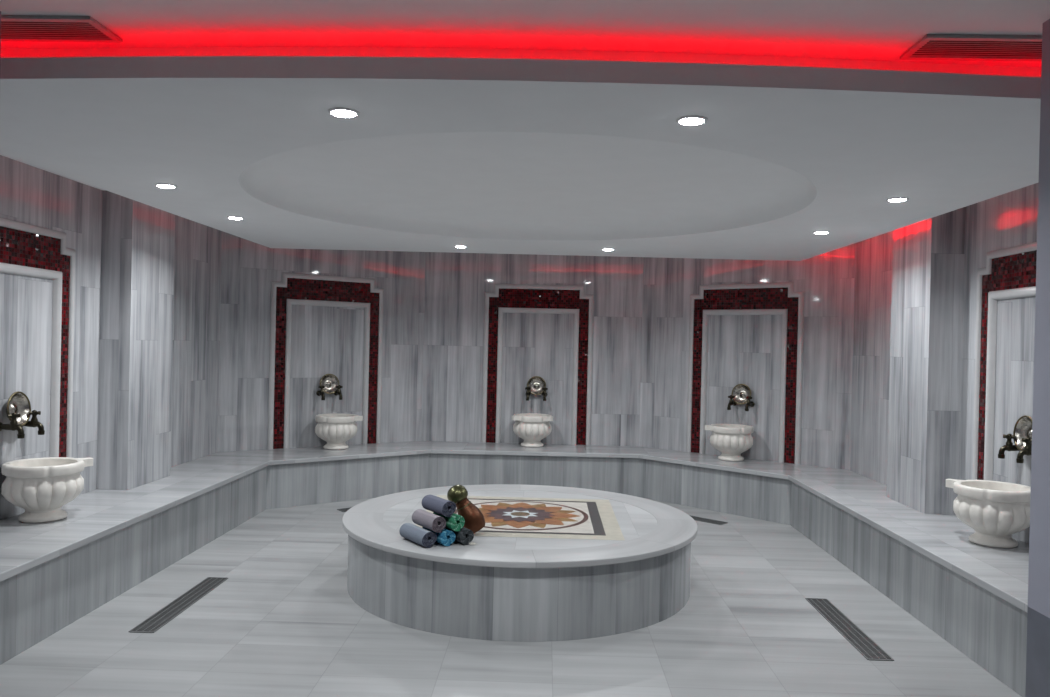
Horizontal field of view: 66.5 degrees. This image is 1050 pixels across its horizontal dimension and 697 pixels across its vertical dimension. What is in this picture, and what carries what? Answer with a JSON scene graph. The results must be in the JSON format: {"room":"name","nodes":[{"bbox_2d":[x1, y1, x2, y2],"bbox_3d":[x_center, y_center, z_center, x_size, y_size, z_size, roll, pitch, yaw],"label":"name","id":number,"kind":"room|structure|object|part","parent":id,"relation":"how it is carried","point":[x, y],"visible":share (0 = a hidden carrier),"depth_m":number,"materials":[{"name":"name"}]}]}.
{"room":"spa","nodes":[
{"label":"spa","id":0,"kind":"room"},
{"bbox_2d":[0,11,0,55],"bbox_3d":[-2.478,-0.179,0.193,1.528,1.755,4.650,1,0,2],"label":"wall","id":1,"kind":"structure","parent":0,"point":[0,11],"depth_m":2.49,"materials":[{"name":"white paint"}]},
{"bbox_2d":[0,155,101,519],"bbox_3d":[-3.070,0.161,4.042,0.150,2.500,3.010,1,0,2],"label":"wall","id":2,"kind":"structure","parent":0,"point":[29,194],"depth_m":4.94,"materials":[{"name":"stone"}]},
{"bbox_2d":[0,413,24,438],"bbox_3d":[-2.913,0.435,4.541,0.146,0.145,0.059,1,0,2],"label":"water tap","id":3,"kind":"object","parent":2,"relation":"attached to","point":[13,425],"visible":1,"depth_m":4.53,"materials":[{"name":"brown metal"}]},
{"bbox_3d":[-2.901,0.384,4.540,0.059,0.041,0.059,1,0,2],"label":"cross handle","id":4,"kind":"part","parent":3,"relation":"part of","materials":[{"name":"brown metal"}]},
{"bbox_3d":[-2.871,0.470,4.540,0.060,0.078,0.036,1,0,2],"label":"spout","id":5,"kind":"part","parent":3,"relation":"part of","materials":[{"name":"brown metal"}]},
{"bbox_2d":[21,410,44,434],"bbox_3d":[-2.908,0.435,4.723,0.146,0.145,0.059,1,0,2],"label":"water tap","id":6,"kind":"object","parent":2,"relation":"attached to","point":[34,422],"visible":0.85,"depth_m":4.71,"materials":[{"name":"brown metal"}]},
{"bbox_2d":[6,391,30,425],"bbox_3d":[-2.944,0.350,4.633,0.061,0.204,0.205,1,0,2],"label":"bowl","id":7,"kind":"object","parent":6,"relation":"on","point":[18,402],"visible":0.87,"depth_m":4.67,"materials":[{"name":"silver metal"}]},
{"bbox_3d":[-2.896,0.383,4.722,0.059,0.041,0.059,1,0,2],"label":"cross handle","id":8,"kind":"part","parent":6,"relation":"part of","materials":[{"name":"brown metal"}]},
{"bbox_3d":[-2.866,0.469,4.722,0.060,0.078,0.036,1,0,2],"label":"spout","id":9,"kind":"part","parent":6,"relation":"part of","materials":[{"name":"brown metal"}]},
{"bbox_2d":[0,217,75,457],"bbox_3d":[-2.959,0.120,4.629,0.035,1.720,1.180,1,0,2],"label":"frame","id":10,"kind":"object","parent":2,"relation":"attached to","point":[29,250],"visible":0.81,"depth_m":5.02,"materials":[{"name":"red stone"}]},
{"bbox_3d":[-2.962,0.248,4.630,0.035,1.464,0.874,1,0,2],"label":"moulding","id":11,"kind":"part","parent":10,"relation":"part of","materials":[{"name":"grey stone"}]},
{"bbox_2d":[97,191,174,489],"bbox_3d":[-2.912,0.155,5.858,0.365,2.500,0.630,1,0,2],"label":"pillar","id":12,"kind":"structure","parent":2,"relation":"attached to","point":[138,241],"depth_m":5.60,"materials":[{"name":"stone"}]},
{"bbox_2d":[170,215,221,466],"bbox_3d":[-2.971,0.149,6.869,0.190,2.500,1.387,1,0,2],"label":"wall","id":13,"kind":"structure","parent":0,"point":[198,247],"depth_m":6.96,"materials":[{"name":"stone"}]},
{"bbox_2d":[217,231,424,451],"bbox_3d":[-2.052,0.163,8.130,2.284,2.500,0.176,1,0,-34],"label":"wall","id":14,"kind":"structure","parent":0,"point":[325,340],"depth_m":7.99,"materials":[{"name":"stone"}]},
{"bbox_2d":[316,385,324,399],"bbox_3d":[-2.028,0.438,7.970,0.059,0.145,0.146,1,0,-35],"label":"water tap","id":15,"kind":"object","parent":14,"relation":"attached to","point":[320,392],"visible":1,"depth_m":7.95,"materials":[{"name":"brown metal"}]},
{"bbox_2d":[267,272,383,448],"bbox_3d":[-1.980,0.125,8.064,1.180,1.720,0.036,1,0,-35],"label":"frame","id":16,"kind":"object","parent":14,"relation":"attached to","point":[294,288],"visible":1,"depth_m":7.98,"materials":[{"name":"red stone"}]},
{"bbox_3d":[-1.982,0.253,8.065,0.874,1.464,0.035,1,0,-35],"label":"moulding","id":17,"kind":"part","parent":16,"relation":"part of","materials":[{"name":"grey stone"}]},
{"bbox_2d":[334,385,342,399],"bbox_3d":[-1.878,0.441,8.074,0.059,0.145,0.146,1,0,-35],"label":"water tap","id":18,"kind":"object","parent":14,"relation":"attached to","point":[338,392],"visible":1,"depth_m":8.05,"materials":[{"name":"brown metal"}]},
{"bbox_2d":[320,374,338,393],"bbox_3d":[-1.971,0.355,8.050,0.205,0.204,0.061,1,0,-35],"label":"bowl","id":19,"kind":"object","parent":18,"relation":"on","point":[330,381],"visible":0.98,"depth_m":8.06,"materials":[{"name":"silver metal"}]},
{"bbox_2d":[0,497,1021,696],"bbox_3d":[-0.095,1.542,3.286,6.500,0.120,11.350,1,0,2],"label":"floor","id":20,"kind":"structure","parent":0,"point":[284,621],"depth_m":3.98,"materials":[{"name":"stone"}]},
{"bbox_2d":[129,577,227,632],"bbox_3d":[-1.927,1.432,4.517,0.130,0.004,0.953,1,0,2],"label":"floor drain","id":21,"kind":"object","parent":20,"relation":"on","point":[173,609],"visible":1,"depth_m":4.44,"materials":[{"name":"metal"}]},
{"bbox_2d":[337,507,351,511],"bbox_3d":[-1.259,1.433,7.342,0.958,0.004,0.130,1,0,-40],"label":"floor drain","id":22,"kind":"object","parent":20,"relation":"on","point":[342,509],"visible":0.12,"depth_m":7.08,"materials":[{"name":"metal"}]},
{"bbox_2d":[0,441,1028,696],"bbox_3d":[-0.041,1.257,5.561,5.867,0.430,6.202,1,0,2],"label":"bench","id":23,"kind":"object","parent":20,"relation":"on","point":[54,574],"visible":0.88,"depth_m":5.46,"materials":[{"name":"grey stone"}]},
{"bbox_2d":[1,457,92,522],"bbox_3d":[-2.782,0.820,4.627,0.412,0.328,0.420,1,0,2],"label":"basin","id":24,"kind":"object","parent":23,"relation":"on","point":[41,487],"visible":1,"depth_m":4.50,"materials":[{"name":"white stone"}]},
{"bbox_2d":[315,413,362,449],"bbox_3d":[-1.864,0.824,7.925,0.422,0.328,0.412,1,0,-35],"label":"basin","id":25,"kind":"object","parent":23,"relation":"on","point":[335,429],"visible":1,"depth_m":7.78,"materials":[{"name":"white stone"}]},
{"bbox_3d":[-0.036,1.062,5.560,5.867,0.040,6.202,1,0,2],"label":"seat","id":26,"kind":"part","parent":23,"relation":"part of","materials":[{"name":"stone"}]},
{"bbox_2d":[512,413,552,446],"bbox_3d":[0.078,0.865,8.449,0.432,0.328,0.412,1,0,2],"label":"basin","id":27,"kind":"object","parent":23,"relation":"on","point":[532,428],"visible":1,"depth_m":8.29,"materials":[{"name":"white stone"}]},
{"bbox_2d":[704,424,753,460],"bbox_3d":[1.995,0.912,7.751,0.422,0.328,0.412,2,0,39],"label":"basin","id":28,"kind":"object","parent":23,"relation":"on","point":[731,440],"visible":1,"depth_m":7.61,"materials":[{"name":"white stone"}]},
{"bbox_2d":[946,479,1030,547],"bbox_3d":[2.664,0.943,4.551,0.412,0.328,0.420,1,0,2],"label":"basin","id":29,"kind":"object","parent":23,"relation":"on","point":[996,510],"visible":0.92,"depth_m":4.43,"materials":[{"name":"white stone"}]},
{"bbox_2d":[342,484,696,641],"bbox_3d":[-0.035,1.265,5.109,2.214,0.418,2.214,1,0,2],"label":"platform","id":30,"kind":"object","parent":20,"relation":"on","point":[546,563],"visible":0.93,"depth_m":4.27,"materials":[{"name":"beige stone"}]},
{"bbox_2d":[399,523,436,547],"bbox_3d":[-0.581,1.010,4.334,0.090,0.084,0.258,1,0,-36],"label":"rolled towel","id":31,"kind":"object","parent":30,"relation":"on","point":[421,536],"visible":1,"depth_m":4.27,"materials":[{"name":"blue fabric"}]},
{"bbox_2d":[412,509,445,532],"bbox_3d":[-0.522,0.934,4.341,0.088,0.086,0.227,1,0,-36],"label":"rolled towel","id":32,"kind":"object","parent":31,"relation":"on","point":[431,521],"visible":1,"depth_m":4.28,"materials":[{"name":"grey fabric"}]},
{"bbox_2d":[422,527,455,545],"bbox_3d":[-0.473,1.013,4.356,0.090,0.084,0.218,1,0,-36],"label":"rolled towel","id":33,"kind":"object","parent":30,"relation":"on","point":[446,537],"visible":0.59,"depth_m":4.28,"materials":[{"name":"blue fabric"}]},
{"bbox_2d":[433,512,464,530],"bbox_3d":[-0.420,0.936,4.371,0.088,0.086,0.208,1,0,-36],"label":"rolled towel","id":34,"kind":"object","parent":33,"relation":"on","point":[456,522],"visible":0.62,"depth_m":4.29,"materials":[{"name":"green fabric"}]},
{"bbox_2d":[422,495,455,516],"bbox_3d":[-0.472,0.858,4.370,0.089,0.085,0.228,1,0,-36],"label":"rolled towel","id":35,"kind":"object","parent":34,"relation":"on","point":[441,506],"visible":1,"depth_m":4.31,"materials":[{"name":"fabric"}]},
{"bbox_2d":[445,527,476,544],"bbox_3d":[-0.365,1.014,4.389,0.099,0.085,0.240,1,0,-36],"label":"rolled towel","id":36,"kind":"object","parent":30,"relation":"on","point":[464,536],"visible":0.62,"depth_m":4.31,"materials":[{"name":"grey fabric"}]},
{"bbox_2d":[447,485,484,532],"bbox_3d":[-0.334,0.917,4.576,0.221,0.280,0.174,1,0,2],"label":"jug","id":37,"kind":"object","parent":30,"relation":"on","point":[474,519],"visible":0.84,"depth_m":4.51,"materials":[{"name":"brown metal"}]},
{"bbox_3d":[-0.383,0.830,4.553,0.119,0.110,0.119,1,0,2],"label":"lid","id":38,"kind":"part","parent":37,"relation":"part of","materials":[{"name":"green metal"}]},
{"bbox_2d":[689,515,727,524],"bbox_3d":[1.360,1.493,7.183,0.958,0.004,0.130,2,0,43],"label":"floor drain","id":39,"kind":"object","parent":20,"relation":"on","point":[717,522],"visible":0.35,"depth_m":6.96,"materials":[{"name":"metal"}]},
{"bbox_2d":[805,598,893,660],"bbox_3d":[1.747,1.516,4.368,0.130,0.004,0.948,1,0,2],"label":"floor drain","id":40,"kind":"object","parent":20,"relation":"on","point":[865,645],"visible":1,"depth_m":4.29,"materials":[{"name":"metal"}]},
{"bbox_2d":[0,47,1040,260],"bbox_3d":[0.050,-0.941,5.024,4.910,0.164,4.986,1,0,2],"label":"ceiling","id":41,"kind":"structure","parent":0,"point":[492,151],"depth_m":3.37,"materials":[{"name":"white paint"}]},
{"bbox_2d":[155,183,176,187],"bbox_3d":[-1.984,-0.896,4.423,0.116,0.011,0.116,1,0,2],"label":"recessed light","id":42,"kind":"object","parent":41,"relation":"in","point":[162,185],"visible":1,"depth_m":4.40,"materials":[{"name":"white"}]},
{"bbox_2d":[227,216,243,219],"bbox_3d":[-2.006,-0.902,5.544,0.116,0.011,0.116,1,0,2],"label":"recessed light","id":43,"kind":"object","parent":41,"relation":"in","point":[229,217],"visible":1,"depth_m":5.52,"materials":[{"name":"white"}]},
{"bbox_2d":[328,108,359,117],"bbox_3d":[-0.662,-0.859,2.926,0.116,0.011,0.116,1,0,2],"label":"recessed light","id":44,"kind":"object","parent":41,"relation":"in","point":[338,112],"visible":1,"depth_m":2.91,"materials":[{"name":"white"}]},
{"bbox_2d":[676,116,707,125],"bbox_3d":[0.610,-0.830,2.926,0.116,0.011,0.116,1,0,2],"label":"recessed light","id":45,"kind":"object","parent":41,"relation":"in","point":[686,120],"visible":1,"depth_m":2.91,"materials":[{"name":"white"}]},
{"bbox_2d":[812,231,829,233],"bbox_3d":[2.076,-0.810,5.606,0.116,0.011,0.116,1,0,2],"label":"recessed light","id":46,"kind":"object","parent":41,"relation":"in","point":[815,232],"visible":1,"depth_m":5.58,"materials":[{"name":"white"}]},
{"bbox_2d":[886,197,908,201],"bbox_3d":[2.021,-0.805,4.342,0.116,0.011,0.116,1,0,2],"label":"recessed light","id":47,"kind":"object","parent":41,"relation":"in","point":[895,199],"visible":1,"depth_m":4.32,"materials":[{"name":"white"}]},
{"bbox_2d":[0,0,1049,190],"bbox_3d":[-0.036,-1.077,3.273,6.500,0.120,11.350,1,0,2],"label":"ceiling","id":48,"kind":"structure","parent":0,"point":[873,30],"depth_m":2.48,"materials":[{"name":"white paint"}]},
{"bbox_2d":[1,15,122,42],"bbox_3d":[-1.783,-1.047,2.617,0.845,0.012,0.193,1,0,2],"label":"ceiling vent","id":49,"kind":"object","parent":48,"relation":"in","point":[29,28],"visible":0.99,"depth_m":2.61,"materials":[{"name":"white metal"}]},
{"bbox_2d":[900,34,1041,60],"bbox_3d":[1.677,-0.969,2.588,0.835,0.012,0.195,1,0,2],"label":"ceiling vent","id":50,"kind":"object","parent":48,"relation":"in","point":[931,46],"visible":0.94,"depth_m":2.60,"materials":[{"name":"white metal"}]},
{"bbox_2d":[421,252,642,445],"bbox_3d":[0.072,0.208,8.732,2.458,2.500,0.150,1,0,2],"label":"wall","id":51,"kind":"structure","parent":0,"point":[456,284],"depth_m":8.66,"materials":[{"name":"stone"}]},
{"bbox_2d":[525,387,530,400],"bbox_3d":[0.031,0.482,8.586,0.059,0.145,0.146,1,0,2],"label":"water tap","id":52,"kind":"object","parent":51,"relation":"attached to","point":[527,388],"visible":1,"depth_m":8.55,"materials":[{"name":"brown metal"}]},
{"bbox_2d":[481,284,593,444],"bbox_3d":[0.136,0.170,8.637,1.180,1.720,0.035,1,0,2],"label":"frame","id":53,"kind":"object","parent":51,"relation":"attached to","point":[506,298],"visible":1,"depth_m":8.64,"materials":[{"name":"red stone"}]},
{"bbox_3d":[0.133,0.297,8.637,0.874,1.464,0.035,1,0,2],"label":"moulding","id":54,"kind":"part","parent":53,"relation":"part of","materials":[{"name":"grey stone"}]},
{"bbox_2d":[542,387,547,400],"bbox_3d":[0.212,0.486,8.581,0.059,0.145,0.146,1,0,2],"label":"water tap","id":55,"kind":"object","parent":51,"relation":"attached to","point":[544,393],"visible":1,"depth_m":8.55,"materials":[{"name":"brown metal"}]},
{"bbox_2d":[527,376,545,394],"bbox_3d":[0.124,0.399,8.618,0.205,0.204,0.061,1,0,2],"label":"bowl","id":56,"kind":"object","parent":55,"relation":"on","point":[536,383],"visible":1,"depth_m":8.63,"materials":[{"name":"silver metal"}]},
{"bbox_2d":[639,243,854,469],"bbox_3d":[2.162,0.259,7.992,2.318,2.500,0.154,2,0,38],"label":"wall","id":57,"kind":"structure","parent":0,"point":[742,349],"depth_m":7.83,"materials":[{"name":"stone"}]},
{"bbox_2d":[727,395,736,409],"bbox_3d":[2.039,0.530,7.897,0.059,0.145,0.146,2,0,39],"label":"water tap","id":58,"kind":"object","parent":57,"relation":"attached to","point":[731,402],"visible":1,"depth_m":7.87,"materials":[{"name":"brown metal"}]},
{"bbox_2d":[686,282,804,463],"bbox_3d":[2.142,0.219,7.889,1.180,1.720,0.036,2,0,39],"label":"frame","id":59,"kind":"object","parent":57,"relation":"attached to","point":[781,298],"visible":1,"depth_m":7.79,"materials":[{"name":"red stone"}]},
{"bbox_3d":[2.139,0.346,7.890,0.874,1.464,0.035,2,0,39],"label":"moulding","id":60,"kind":"part","parent":59,"relation":"part of","materials":[{"name":"grey stone"}]},
{"bbox_2d":[745,396,754,410],"bbox_3d":[2.181,0.534,7.783,0.059,0.145,0.146,2,0,39],"label":"water tap","id":61,"kind":"object","parent":57,"relation":"attached to","point":[749,403],"visible":1,"depth_m":7.76,"materials":[{"name":"brown metal"}]},
{"bbox_2d":[731,384,750,404],"bbox_3d":[2.134,0.448,7.867,0.205,0.204,0.061,2,0,39],"label":"bowl","id":62,"kind":"object","parent":61,"relation":"on","point":[740,391],"visible":1,"depth_m":7.88,"materials":[{"name":"silver metal"}]},
{"bbox_2d":[850,183,1037,543],"bbox_3d":[2.974,0.293,4.853,0.150,2.500,4.964,1,0,2],"label":"wall","id":63,"kind":"structure","parent":0,"point":[1009,219],"depth_m":5.24,"materials":[{"name":"stone"}]},
{"bbox_2d":[887,207,965,514],"bbox_3d":[2.885,0.287,5.644,0.370,2.500,0.600,1,0,2],"label":"pillar","id":64,"kind":"structure","parent":63,"relation":"attached to","point":[928,255],"depth_m":5.37,"materials":[{"name":"stone"}]},
{"bbox_2d":[972,242,1036,480],"bbox_3d":[2.873,0.252,4.559,0.035,1.720,1.180,1,0,2],"label":"frame","id":65,"kind":"object","parent":63,"relation":"attached to","point":[1008,273],"visible":0.81,"depth_m":4.95,"materials":[{"name":"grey stone"}]},
{"bbox_3d":[2.870,0.379,4.559,0.035,1.464,0.874,1,0,2],"label":"moulding","id":66,"kind":"part","parent":65,"relation":"part of","materials":[{"name":"grey stone"}]},
{"bbox_2d":[998,433,1019,458],"bbox_3d":[2.812,0.564,4.628,0.146,0.145,0.059,1,0,2],"label":"water tap","id":67,"kind":"object","parent":63,"relation":"attached to","point":[1008,446],"visible":0.84,"depth_m":4.62,"materials":[{"name":"brown metal"}]},
{"bbox_3d":[2.769,0.596,4.630,0.060,0.078,0.036,1,0,2],"label":"spout","id":68,"kind":"part","parent":67,"relation":"part of","materials":[{"name":"brown metal"}]},
{"bbox_3d":[2.802,0.512,4.628,0.059,0.041,0.059,1,0,2],"label":"cross handle","id":69,"kind":"part","parent":67,"relation":"part of","materials":[{"name":"brown metal"}]},
{"bbox_2d":[1016,437,1031,462],"bbox_3d":[2.808,0.565,4.447,0.146,0.145,0.059,1,0,2],"label":"water tap","id":70,"kind":"object","parent":63,"relation":"attached to","point":[1027,450],"visible":0.77,"depth_m":4.43,"materials":[{"name":"brown metal"}]},
{"bbox_3d":[2.764,0.597,4.448,0.060,0.078,0.036,1,0,2],"label":"spout","id":71,"kind":"part","parent":70,"relation":"part of","materials":[{"name":"brown metal"}]},
{"bbox_2d":[1013,415,1031,450],"bbox_3d":[2.847,0.481,4.536,0.061,0.204,0.205,1,0,2],"label":"bowl","id":72,"kind":"object","parent":70,"relation":"on","point":[1022,428],"visible":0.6,"depth_m":4.59,"materials":[{"name":"silver metal"}]},
{"bbox_3d":[2.797,0.512,4.447,0.059,0.041,0.059,1,0,2],"label":"cross handle","id":73,"kind":"part","parent":70,"relation":"part of","materials":[{"name":"brown metal"}]},
{"bbox_2d":[1028,19,1049,617],"bbox_3d":[2.198,-0.073,0.064,1.454,1.755,4.650,1,0,2],"label":"wall","id":74,"kind":"structure","parent":0,"point":[1039,535],"depth_m":2.37,"materials":[{"name":"white paint"}]},
{"bbox_2d":[1025,607,1049,696],"bbox_3d":[2.170,1.176,0.070,1.454,0.745,4.650,1,0,2],"label":"trim","id":75,"kind":"structure","parent":74,"relation":"attached to","point":[1038,624],"depth_m":2.36,"materials":[{"name":"stone"}]}
]}

